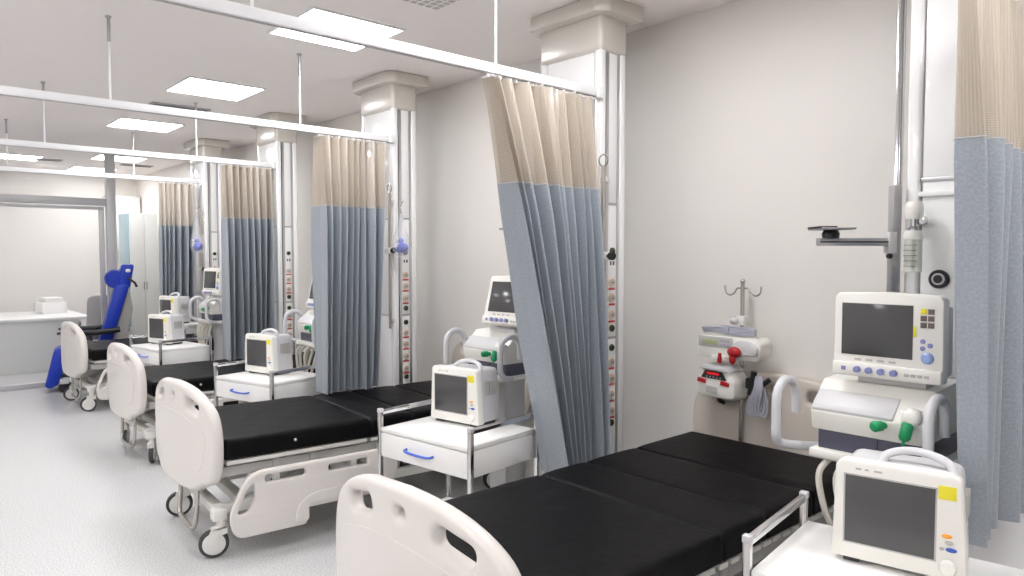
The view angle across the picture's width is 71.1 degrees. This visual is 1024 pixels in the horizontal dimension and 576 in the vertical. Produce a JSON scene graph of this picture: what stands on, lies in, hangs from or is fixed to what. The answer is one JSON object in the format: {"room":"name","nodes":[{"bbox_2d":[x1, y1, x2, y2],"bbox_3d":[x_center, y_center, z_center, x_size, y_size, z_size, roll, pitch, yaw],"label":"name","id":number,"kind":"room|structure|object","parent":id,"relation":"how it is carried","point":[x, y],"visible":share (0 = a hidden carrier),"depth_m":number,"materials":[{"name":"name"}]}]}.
{"room":"hospital room","nodes":[
{"label":"hospital room","id":0,"kind":"room"},
{"bbox_2d":[0,171,135,340],"bbox_3d":[-9.376,-0.318,9.923,7.660,2.950,0.100,-2,3,-42],"label":"wall","id":1,"kind":"structure","parent":0,"point":[45,252],"depth_m":11.56,"materials":[{"name":"white paint"}]},
{"bbox_2d":[103,196,139,249],"bbox_3d":[-6.577,-1.091,12.101,0.500,0.900,0.318,-2,3,-42],"label":"upper cabinet","id":2,"kind":"object","parent":1,"relation":"attached to","point":[124,204],"visible":0.28,"depth_m":11.98,"materials":[{"name":"white"}]},
{"bbox_2d":[0,0,737,175],"bbox_3d":[-3.743,-1.560,3.563,7.860,0.100,17.000,-2,3,-42],"label":"ceiling","id":3,"kind":"structure","parent":0,"point":[61,44],"depth_m":4.86,"materials":[{"name":"white paint"}]},
{"bbox_2d":[0,153,43,160],"bbox_3d":[-6.749,-1.779,9.725,0.600,0.012,0.600,-2,3,-42],"label":"recessed light","id":4,"kind":"object","parent":3,"relation":"in","point":[2,155],"visible":1,"depth_m":9.75,"materials":[{"name":"white"}]},
{"bbox_2d":[30,158,62,161],"bbox_3d":[-6.499,-1.791,10.016,0.360,0.014,0.180,-2,3,-42],"label":"ceiling vent","id":5,"kind":"object","parent":3,"relation":"in","point":[42,159],"visible":1,"depth_m":9.98,"materials":[{"name":"silver metal"}]},
{"bbox_2d":[66,166,117,172],"bbox_3d":[-6.548,-1.844,11.179,0.600,0.012,0.600,-2,3,-42],"label":"recessed light","id":6,"kind":"object","parent":3,"relation":"in","point":[74,168],"visible":0.75,"depth_m":11.13,"materials":[{"name":"white"}]},
{"bbox_2d":[69,167,103,172],"bbox_3d":[-6.548,-1.845,11.178,0.568,0.008,0.568,-2,3,-42],"label":"diffuser","id":7,"kind":"object","parent":6,"relation":"attached to","point":[86,169],"depth_m":11.13,"materials":[{"name":"white"}]},
{"bbox_2d":[0,119,202,184],"bbox_3d":[-5.311,-1.393,6.786,4.605,0.519,0.050,-2,3,-42],"label":"rail","id":8,"kind":"object","parent":3,"relation":"hanging from","point":[2,168],"visible":0.96,"depth_m":7.59,"materials":[{"name":"white metal"}]},
{"bbox_2d":[158,181,194,337],"bbox_3d":[-3.810,-0.311,8.182,0.393,1.772,0.202,-2,3,-42],"label":"curtain","id":9,"kind":"object","parent":8,"relation":"hanging from","point":[176,251],"visible":0.75,"depth_m":8.15,"materials":[{"name":"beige fabric"}]},
{"bbox_2d":[89,154,148,162],"bbox_3d":[-5.429,-1.787,9.899,0.600,0.012,0.600,-2,3,-42],"label":"recessed light","id":10,"kind":"object","parent":3,"relation":"in","point":[118,158],"visible":0.87,"depth_m":9.87,"materials":[{"name":"white plastic"}]},
{"bbox_2d":[120,164,153,167],"bbox_3d":[-5.584,-1.820,10.672,0.420,0.014,0.180,-2,3,-42],"label":"ceiling vent","id":11,"kind":"object","parent":3,"relation":"in","point":[135,165],"visible":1,"depth_m":10.62,"materials":[{"name":"silver metal"}]},
{"bbox_2d":[0,81,276,168],"bbox_3d":[-3.965,-1.326,5.282,4.605,0.519,0.050,-2,3,-42],"label":"rail","id":12,"kind":"object","parent":3,"relation":"hanging from","point":[6,142],"visible":0.87,"depth_m":5.96,"materials":[{"name":"white metal"}]},
{"bbox_2d":[221,164,274,360],"bbox_3d":[-2.447,-0.239,6.700,0.504,1.785,0.253,-2,3,-42],"label":"curtain","id":13,"kind":"object","parent":12,"relation":"hanging from","point":[247,244],"visible":0.87,"depth_m":6.65,"materials":[{"name":"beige fabric"}]},
{"bbox_2d":[105,117,184,132],"bbox_3d":[-3.778,-1.675,7.381,0.600,0.012,0.600,-2,3,-42],"label":"recessed light","id":14,"kind":"object","parent":3,"relation":"in","point":[121,122],"visible":1,"depth_m":7.37,"materials":[{"name":"white plastic"}]},
{"bbox_2d":[149,102,210,111],"bbox_3d":[-3.013,-1.634,6.496,0.500,0.014,0.180,-2,3,-42],"label":"ceiling vent","id":15,"kind":"object","parent":3,"relation":"in","point":[151,103],"visible":0.54,"depth_m":6.43,"materials":[{"name":"silver metal"}]},
{"bbox_2d":[0,15,393,143],"bbox_3d":[-2.598,-1.258,3.756,4.605,0.519,0.050,-2,3,-42],"label":"rail","id":16,"kind":"object","parent":3,"relation":"hanging from","point":[109,103],"visible":1,"depth_m":4.28,"materials":[{"name":"white metal"}]},
{"bbox_2d":[311,134,384,394],"bbox_3d":[-1.134,-0.169,5.123,0.537,1.785,0.256,-2,3,-42],"label":"curtain","id":17,"kind":"object","parent":16,"relation":"hanging from","point":[347,243],"visible":1,"depth_m":5.07,"materials":[{"name":"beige fabric"}]},
{"bbox_2d":[164,76,265,100],"bbox_3d":[-2.400,-1.604,5.797,0.600,0.012,0.600,-2,3,-42],"label":"recessed light","id":18,"kind":"object","parent":3,"relation":"in","point":[190,85],"visible":1,"depth_m":5.78,"materials":[{"name":"white plastic"}]},
{"bbox_2d":[267,6,405,51],"bbox_3d":[-1.053,-1.537,4.293,0.600,0.012,0.600,-2,3,-42],"label":"recessed light","id":19,"kind":"object","parent":3,"relation":"in","point":[317,14],"visible":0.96,"depth_m":4.23,"materials":[{"name":"white plastic"}]},
{"bbox_2d":[154,0,602,99],"bbox_3d":[-1.251,-1.191,2.251,4.605,0.519,0.050,-2,3,-42],"label":"rail","id":20,"kind":"object","parent":3,"relation":"hanging from","point":[226,8],"visible":0.93,"depth_m":2.88,"materials":[{"name":"white metal"}]},
{"bbox_2d":[482,74,610,471],"bbox_3d":[0.173,-0.025,3.549,0.739,1.933,0.254,-2,3,-36],"label":"curtain","id":21,"kind":"object","parent":20,"relation":"hanging from","point":[553,232],"visible":0.98,"depth_m":3.54,"materials":[{"name":"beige fabric"}]},
{"bbox_2d":[401,0,460,10],"bbox_3d":[-0.426,-1.505,3.607,0.440,0.013,0.440,-2,3,-42],"label":"ceiling vent","id":22,"kind":"object","parent":3,"relation":"in","point":[437,5],"visible":1,"depth_m":3.80,"materials":[{"name":"white metal"}]},
{"bbox_3d":[0.009,-1.128,0.844,4.605,0.519,0.050,-2,3,-42],"label":"rail","id":23,"kind":"object","parent":3,"relation":"hanging from","visible":0},
{"bbox_2d":[953,0,1023,547],"bbox_3d":[1.473,-0.088,2.212,0.620,1.688,0.144,-2,3,-42],"label":"curtain","id":24,"kind":"object","parent":23,"relation":"hanging from","point":[988,162],"visible":0.98,"depth_m":2.09,"materials":[{"name":"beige fabric"}]},
{"bbox_2d":[0,372,758,575],"bbox_3d":[-3.743,1.487,3.699,7.860,0.100,17.000,-2,3,-42],"label":"floor","id":25,"kind":"structure","parent":0,"point":[76,500],"depth_m":4.55,"materials":[{"name":"plastic"}]},
{"bbox_2d":[0,310,86,375],"bbox_3d":[-7.332,0.777,10.056,2.220,0.750,1.600,-2,3,-42],"label":"desk","id":26,"kind":"object","parent":25,"relation":"on","point":[28,339],"visible":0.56,"depth_m":9.80,"materials":[{"name":"white"}]},
{"bbox_2d":[35,296,66,313],"bbox_3d":[-6.910,0.253,10.746,0.360,0.235,0.320,2,3,40],"label":"box","id":27,"kind":"object","parent":26,"relation":"on","point":[46,305],"visible":1,"depth_m":10.64,"materials":[{"name":"white"}]},
{"bbox_2d":[0,154,117,391],"bbox_3d":[-6.617,-0.227,7.898,4.070,2.950,0.080,-2,3,-42],"label":"window","id":28,"kind":"structure","parent":25,"relation":"on","point":[17,200],"depth_m":9.11,"materials":[{"name":"grey metal"}]},
{"bbox_2d":[45,264,137,391],"bbox_3d":[-5.103,0.462,8.722,0.986,1.500,0.689,-2,3,-31],"label":"chair","id":29,"kind":"object","parent":25,"relation":"on","point":[117,318],"visible":0.45,"depth_m":8.65,"materials":[{"name":"blue leather"}]},
{"bbox_2d":[78,295,129,340],"bbox_3d":[-5.730,0.622,10.073,0.629,1.060,0.602,-2,3,-32],"label":"office chair","id":30,"kind":"object","parent":25,"relation":"on","point":[93,302],"visible":0.18,"depth_m":9.79,"materials":[{"name":"grey"}]},
{"bbox_2d":[61,321,213,411],"bbox_3d":[-4.000,0.732,8.221,1.928,1.005,1.102,-2,3,-43],"label":"hospital bed","id":31,"kind":"object","parent":25,"relation":"on","point":[84,361],"visible":0.48,"depth_m":7.45,"materials":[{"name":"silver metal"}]},
{"bbox_2d":[118,213,158,337],"bbox_3d":[-5.650,-0.002,10.874,0.452,2.235,0.414,2,3,42],"label":"locker","id":32,"kind":"object","parent":25,"relation":"on","point":[137,232],"visible":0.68,"depth_m":10.71,"materials":[{"name":"white"}]},
{"bbox_2d":[129,334,211,364],"bbox_3d":[-3.425,0.877,7.175,0.686,0.808,0.553,2,3,40],"label":"cart","id":33,"kind":"object","parent":25,"relation":"on","point":[160,353],"visible":0.47,"depth_m":6.99,"materials":[{"name":"white"}]},
{"bbox_2d":[148,310,184,344],"bbox_3d":[-3.512,0.393,7.273,0.340,0.340,0.213,1,3,30],"label":"patient monitor","id":34,"kind":"object","parent":33,"relation":"on","point":[161,326],"visible":0.94,"depth_m":7.20,"materials":[{"name":"white plastic"}]},
{"bbox_2d":[174,321,181,328],"bbox_3d":[-3.363,0.371,7.222,0.011,0.074,0.082,1,3,30],"label":"vent","id":35,"kind":"object","parent":34,"relation":"attached to","point":[177,324],"depth_m":7.22,"materials":[{"name":"grey"}]},
{"bbox_2d":[184,321,199,337],"bbox_3d":[-3.714,0.817,7.946,0.440,0.860,0.470,-2,3,-42],"label":"table","id":36,"kind":"object","parent":25,"relation":"on","point":[189,328],"visible":0.12,"depth_m":7.88,"materials":[{"name":"white plastic"}]},
{"bbox_2d":[159,292,190,322],"bbox_3d":[-3.734,0.215,7.928,0.340,0.340,0.213,2,3,36],"label":"patient monitor","id":37,"kind":"object","parent":36,"relation":"on","point":[178,304],"visible":0.7,"depth_m":7.85,"materials":[{"name":"white plastic"}]},
{"bbox_2d":[181,302,187,308],"bbox_3d":[-3.591,0.193,7.862,0.011,0.074,0.082,2,3,36],"label":"vent","id":38,"kind":"object","parent":37,"relation":"attached to","point":[184,305],"depth_m":7.87,"materials":[{"name":"grey plastic"}]},
{"bbox_2d":[189,268,222,360],"bbox_3d":[-3.150,0.518,7.701,0.446,1.478,0.535,-2,3,-42],"label":"ventilator","id":39,"kind":"object","parent":25,"relation":"on","point":[210,308],"visible":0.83,"depth_m":7.56,"materials":[{"name":"white plastic"}]},
{"bbox_2d":[184,138,229,361],"bbox_3d":[-3.634,-0.257,8.567,0.350,2.949,0.600,-2,3,-42],"label":"column","id":40,"kind":"structure","parent":25,"relation":"on","point":[207,196],"depth_m":8.39,"materials":[{"name":"grey paint"}]},
{"bbox_2d":[199,210,204,289],"bbox_3d":[-3.573,-0.437,8.296,0.070,0.934,0.124,-2,3,-36],"label":"rail","id":41,"kind":"object","parent":40,"relation":"attached to","point":[202,220],"visible":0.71,"depth_m":8.30,"materials":[{"name":"silver metal"}]},
{"bbox_2d":[191,207,202,250],"bbox_3d":[-3.551,-0.654,8.074,0.233,0.527,0.126,2,3,38],"label":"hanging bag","id":42,"kind":"object","parent":41,"relation":"hanging from","point":[196,244],"visible":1,"depth_m":8.05,"materials":[{"name":"blue plastic"}]},
{"bbox_2d":[107,342,314,462],"bbox_3d":[-2.393,0.815,6.355,2.013,1.005,1.102,-2,3,-42],"label":"hospital bed","id":43,"kind":"object","parent":25,"relation":"on","point":[132,386],"visible":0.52,"depth_m":5.67,"materials":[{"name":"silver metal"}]},
{"bbox_2d":[213,360,329,479],"bbox_3d":[-1.803,0.958,5.353,0.686,0.808,0.553,2,3,34],"label":"cart","id":44,"kind":"object","parent":25,"relation":"on","point":[247,386],"visible":0.41,"depth_m":5.18,"materials":[{"name":"white"}]},
{"bbox_2d":[245,328,292,374],"bbox_3d":[-1.852,0.475,5.448,0.340,0.340,0.213,2,3,34],"label":"patient monitor","id":45,"kind":"object","parent":44,"relation":"on","point":[264,352],"visible":0.94,"depth_m":5.37,"materials":[{"name":"white plastic"}]},
{"bbox_2d":[280,343,289,353],"bbox_3d":[-1.706,0.453,5.388,0.011,0.074,0.082,2,3,34],"label":"vent","id":46,"kind":"object","parent":45,"relation":"attached to","point":[284,347],"depth_m":5.39,"materials":[{"name":"grey plastic"}]},
{"bbox_2d":[249,112,306,354],"bbox_3d":[-2.307,-0.191,7.085,0.350,2.949,0.600,-2,3,-42],"label":"column","id":47,"kind":"structure","parent":25,"relation":"on","point":[279,146],"depth_m":6.90,"materials":[{"name":"grey paint"}]},
{"bbox_2d":[283,280,342,391],"bbox_3d":[-1.516,0.608,5.770,0.446,1.471,0.535,-2,3,-42],"label":"ventilator","id":48,"kind":"object","parent":25,"relation":"on","point":[305,324],"visible":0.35,"depth_m":5.69,"materials":[{"name":"white plastic"}]},
{"bbox_2d":[155,337,529,557],"bbox_3d":[-1.036,0.890,4.680,2.205,1.005,1.102,-2,3,-37],"label":"hospital bed","id":49,"kind":"object","parent":25,"relation":"on","point":[203,447],"visible":0.84,"depth_m":3.99,"materials":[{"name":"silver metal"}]},
{"bbox_2d":[352,70,428,466],"bbox_3d":[-0.954,-0.123,5.574,0.350,2.949,0.600,-2,3,-42],"label":"column","id":50,"kind":"structure","parent":25,"relation":"on","point":[388,98],"depth_m":5.40,"materials":[{"name":"grey paint"}]},
{"bbox_2d":[384,184,395,328],"bbox_3d":[-0.890,-0.234,5.303,0.070,1.074,0.124,-2,3,-36],"label":"rail","id":51,"kind":"object","parent":50,"relation":"attached to","point":[389,250],"visible":0.98,"depth_m":5.31,"materials":[{"name":"silver metal"}]},
{"bbox_2d":[394,201,407,252],"bbox_3d":[-0.802,-0.431,5.173,0.177,0.400,0.096,2,3,38],"label":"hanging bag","id":52,"kind":"object","parent":51,"relation":"hanging from","point":[402,247],"visible":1,"depth_m":5.16,"materials":[{"name":"blue plastic"}]},
{"bbox_2d":[403,365,408,371],"bbox_3d":[-0.801,0.609,5.440,0.051,0.052,0.008,-2,3,-42],"label":"power socket","id":53,"kind":"object","parent":50,"relation":"attached to","point":[405,367],"depth_m":5.43,"materials":[{"name":"grey plastic"}]},
{"bbox_2d":[403,353,408,359],"bbox_3d":[-0.801,0.518,5.436,0.051,0.052,0.008,-2,3,-42],"label":"power socket","id":54,"kind":"object","parent":50,"relation":"attached to","point":[405,355],"depth_m":5.43,"materials":[{"name":"grey plastic"}]},
{"bbox_2d":[403,341,408,347],"bbox_3d":[-0.801,0.426,5.432,0.051,0.052,0.008,-2,3,-42],"label":"power socket","id":55,"kind":"object","parent":50,"relation":"attached to","point":[405,343],"depth_m":5.43,"materials":[{"name":"grey plastic"}]},
{"bbox_2d":[403,329,408,335],"bbox_3d":[-0.801,0.338,5.428,0.051,0.052,0.008,-2,3,-42],"label":"power socket","id":56,"kind":"object","parent":50,"relation":"attached to","point":[405,331],"depth_m":5.42,"materials":[{"name":"grey plastic"}]},
{"bbox_2d":[403,295,408,301],"bbox_3d":[-0.801,0.081,5.417,0.051,0.052,0.008,-2,3,-42],"label":"power socket","id":57,"kind":"object","parent":50,"relation":"attached to","point":[405,297],"depth_m":5.41,"materials":[{"name":"grey plastic"}]},
{"bbox_2d":[403,283,408,289],"bbox_3d":[-0.801,-0.012,5.413,0.051,0.052,0.008,-2,3,-42],"label":"power socket","id":58,"kind":"object","parent":50,"relation":"attached to","point":[405,285],"depth_m":5.41,"materials":[{"name":"grey plastic"}]},
{"bbox_2d":[403,272,408,278],"bbox_3d":[-0.801,-0.097,5.409,0.051,0.052,0.008,-2,3,-42],"label":"power socket","id":59,"kind":"object","parent":50,"relation":"attached to","point":[405,274],"depth_m":5.41,"materials":[{"name":"grey plastic"}]},
{"bbox_2d":[377,399,538,500],"bbox_3d":[-0.288,1.031,3.715,0.686,0.808,0.553,2,3,40],"label":"bedside table","id":60,"kind":"object","parent":25,"relation":"on","point":[457,449],"visible":0.49,"depth_m":3.55,"materials":[{"name":"white metal"}]},
{"bbox_2d":[431,358,498,426],"bbox_3d":[-0.253,0.546,3.847,0.340,0.340,0.213,2,3,38],"label":"patient monitor","id":61,"kind":"object","parent":60,"relation":"on","point":[462,392],"visible":1,"depth_m":3.77,"materials":[{"name":"white plastic"}]},
{"bbox_2d":[485,380,495,395],"bbox_3d":[-0.112,0.525,3.778,0.011,0.074,0.082,2,3,38],"label":"vent","id":62,"kind":"object","parent":61,"relation":"attached to","point":[490,385],"depth_m":3.77,"materials":[{"name":"grey plastic"}]},
{"bbox_2d":[443,276,525,487],"bbox_3d":[-0.057,0.667,4.246,0.446,1.488,0.593,-2,3,-42],"label":"ventilator","id":63,"kind":"object","parent":25,"relation":"on","point":[497,346],"visible":0.47,"depth_m":4.16,"materials":[{"name":"white plastic"}]},
{"bbox_2d":[336,371,836,575],"bbox_3d":[0.510,0.968,2.917,2.292,1.005,1.102,-2,3,-42],"label":"hospital bed","id":64,"kind":"object","parent":25,"relation":"on","point":[684,504],"visible":0.85,"depth_m":2.62,"materials":[{"name":"black leather"}]},
{"bbox_2d":[724,279,761,441],"bbox_3d":[1.196,0.557,3.747,0.214,1.212,0.055,2,3,38],"label":"pole","id":65,"kind":"object","parent":64,"relation":"attached to","point":[741,320],"visible":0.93,"depth_m":3.73,"materials":[{"name":"silver metal"}]},
{"bbox_2d":[697,362,747,404],"bbox_3d":[1.099,0.503,3.736,0.155,0.212,0.254,-2,3,-34],"label":"pump","id":66,"kind":"object","parent":65,"relation":"attached to","point":[726,381],"visible":0.96,"depth_m":3.67,"materials":[{"name":"white plastic"}]},
{"bbox_2d":[745,371,771,418],"bbox_3d":[1.231,0.532,3.588,0.052,0.228,0.135,-2,3,-38],"label":"hanging cable","id":67,"kind":"object","parent":66,"relation":"hanging from","point":[755,384],"visible":1,"depth_m":3.58,"materials":[{"name":"grey plastic"}]},
{"bbox_2d":[698,333,771,364],"bbox_3d":[1.139,0.315,3.689,0.209,0.138,0.363,-2,3,-42],"label":"pump","id":68,"kind":"object","parent":65,"relation":"attached to","point":[718,346],"visible":0.99,"depth_m":3.61,"materials":[{"name":"white plastic"}]},
{"bbox_2d":[711,355,726,360],"bbox_3d":[1.065,0.358,3.690,0.020,0.022,0.083,-2,3,-42],"label":"knob","id":69,"kind":"object","parent":68,"relation":"on","point":[718,357],"depth_m":3.66,"materials":[{"name":"plastic"}]},
{"bbox_2d":[702,325,756,336],"bbox_3d":[1.112,0.216,3.676,0.050,0.048,0.297,-2,3,-42],"label":"tray","id":70,"kind":"object","parent":68,"relation":"on","point":[725,329],"visible":1,"depth_m":3.66,"materials":[{"name":"grey plastic"}]},
{"bbox_2d":[530,0,643,475],"bbox_3d":[0.393,-0.056,4.069,0.350,2.949,0.600,-2,3,-42],"label":"column","id":71,"kind":"structure","parent":25,"relation":"on","point":[583,41],"depth_m":3.90,"materials":[{"name":"white paint"}]},
{"bbox_2d":[598,154,615,307],"bbox_3d":[0.496,-0.275,3.751,0.070,0.854,0.124,-2,3,-36],"label":"rail","id":72,"kind":"object","parent":71,"relation":"attached to","point":[603,179],"visible":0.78,"depth_m":3.75,"materials":[{"name":"silver metal"}]},
{"bbox_2d":[608,357,614,366],"bbox_3d":[0.545,0.405,3.924,0.051,0.052,0.008,-2,3,-42],"label":"power socket","id":73,"kind":"object","parent":71,"relation":"attached to","point":[611,360],"depth_m":3.92,"materials":[{"name":"grey plastic"}]},
{"bbox_2d":[608,310,614,319],"bbox_3d":[0.545,0.148,3.913,0.051,0.052,0.008,-2,3,-42],"label":"power socket","id":74,"kind":"object","parent":71,"relation":"attached to","point":[611,313],"depth_m":3.91,"materials":[{"name":"grey plastic"}]},
{"bbox_2d":[608,293,614,302],"bbox_3d":[0.545,0.055,3.909,0.051,0.052,0.008,-2,3,-42],"label":"power socket","id":75,"kind":"object","parent":71,"relation":"attached to","point":[611,296],"depth_m":3.90,"materials":[{"name":"grey plastic"}]},
{"bbox_2d":[609,390,614,398],"bbox_3d":[0.545,0.585,3.932,0.051,0.052,0.008,-2,3,-42],"label":"power socket","id":76,"kind":"object","parent":71,"relation":"attached to","point":[611,392],"depth_m":3.93,"materials":[{"name":"grey plastic"}]},
{"bbox_2d":[609,373,614,382],"bbox_3d":[0.545,0.493,3.928,0.051,0.052,0.008,-2,3,-42],"label":"power socket","id":77,"kind":"object","parent":71,"relation":"attached to","point":[611,375],"depth_m":3.93,"materials":[{"name":"grey plastic"}]},
{"bbox_2d":[609,278,614,286],"bbox_3d":[0.545,-0.030,3.905,0.051,0.052,0.008,-2,3,-42],"label":"power socket","id":78,"kind":"object","parent":71,"relation":"attached to","point":[611,280],"depth_m":3.90,"materials":[{"name":"grey plastic"}]},
{"bbox_2d":[609,344,614,350],"bbox_3d":[0.546,0.326,3.919,0.037,0.038,0.012,-2,3,-42],"label":"outlet","id":79,"kind":"object","parent":71,"relation":"attached to","point":[611,346],"depth_m":3.91,"materials":[{"name":"black plastic"}]},
{"bbox_2d":[609,325,614,331],"bbox_3d":[0.546,0.220,3.914,0.037,0.038,0.012,-2,3,-42],"label":"outlet","id":80,"kind":"object","parent":71,"relation":"attached to","point":[611,327],"depth_m":3.91,"materials":[{"name":"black plastic"}]},
{"bbox_2d":[610,406,614,415],"bbox_3d":[0.545,0.676,3.936,0.051,0.052,0.008,-2,3,-42],"label":"power socket","id":81,"kind":"object","parent":71,"relation":"attached to","point":[612,408],"depth_m":3.94,"materials":[{"name":"grey plastic"}]},
{"bbox_2d":[771,292,957,525],"bbox_3d":[1.268,0.748,2.541,0.446,1.479,0.535,-2,3,-42],"label":"ventilator","id":82,"kind":"object","parent":25,"relation":"on","point":[891,387],"visible":0.82,"depth_m":2.40,"materials":[{"name":"white plastic"}]},
{"bbox_2d":[742,490,1023,575],"bbox_3d":[1.068,1.107,2.027,0.686,0.808,0.553,2,3,40],"label":"bedside table","id":83,"kind":"object","parent":25,"relation":"on","point":[807,552],"visible":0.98,"depth_m":2.08,"materials":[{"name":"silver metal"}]},
{"bbox_2d":[831,447,970,575],"bbox_3d":[1.126,0.625,2.069,0.340,0.340,0.213,2,3,38],"label":"patient monitor","id":84,"kind":"object","parent":83,"relation":"on","point":[895,508],"visible":1,"depth_m":2.00,"materials":[{"name":"white plastic"}]},
{"bbox_2d":[965,488,970,521],"bbox_3d":[1.268,0.604,2.000,0.011,0.074,0.082,2,3,38],"label":"vent","id":85,"kind":"object","parent":84,"relation":"attached to","point":[967,490],"depth_m":1.99,"materials":[{"name":"grey plastic"}]},
{"bbox_2d":[894,0,1023,569],"bbox_3d":[1.706,0.009,2.603,0.350,2.949,0.600,-2,3,-42],"label":"column","id":86,"kind":"structure","parent":25,"relation":"on","point":[933,29],"depth_m":2.62,"materials":[{"name":"white paint"}]},
{"bbox_2d":[807,185,901,291],"bbox_3d":[1.301,-0.178,2.709,0.325,0.415,0.140,0,3,0],"label":"support arm","id":87,"kind":"object","parent":86,"relation":"attached to","point":[891,242],"visible":0.94,"depth_m":2.69,"materials":[{"name":"silver metal"}]},
{"bbox_2d":[903,201,927,267],"bbox_3d":[1.474,-0.187,2.625,0.088,0.260,0.066,-2,3,-42],"label":"oxygen flowmeter","id":88,"kind":"object","parent":86,"relation":"attached to","point":[914,210],"visible":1,"depth_m":2.60,"materials":[{"name":"white plastic"}]},
{"bbox_2d":[928,270,949,287],"bbox_3d":[1.556,-0.033,2.614,0.014,0.068,0.068,-2,3,-42],"label":"outlet","id":89,"kind":"object","parent":86,"relation":"attached to","point":[936,278],"depth_m":2.61,"materials":[{"name":"black plastic"}]},
{"bbox_2d":[136,0,910,524],"bbox_3d":[-0.851,-0.152,6.215,0.100,2.950,17.000,-2,3,-42],"label":"wall","id":90,"kind":"structure","parent":0,"point":[751,125],"depth_m":3.94,"materials":[{"name":"white paint"}]},
{"bbox_2d":[525,467,539,477],"bbox_3d":[-0.893,1.278,6.241,0.014,0.090,16.800,-2,3,-42],"label":"baseboard","id":91,"kind":"structure","parent":90,"relation":"attached to","point":[529,472],"depth_m":5.09,"materials":[{"name":"white"}]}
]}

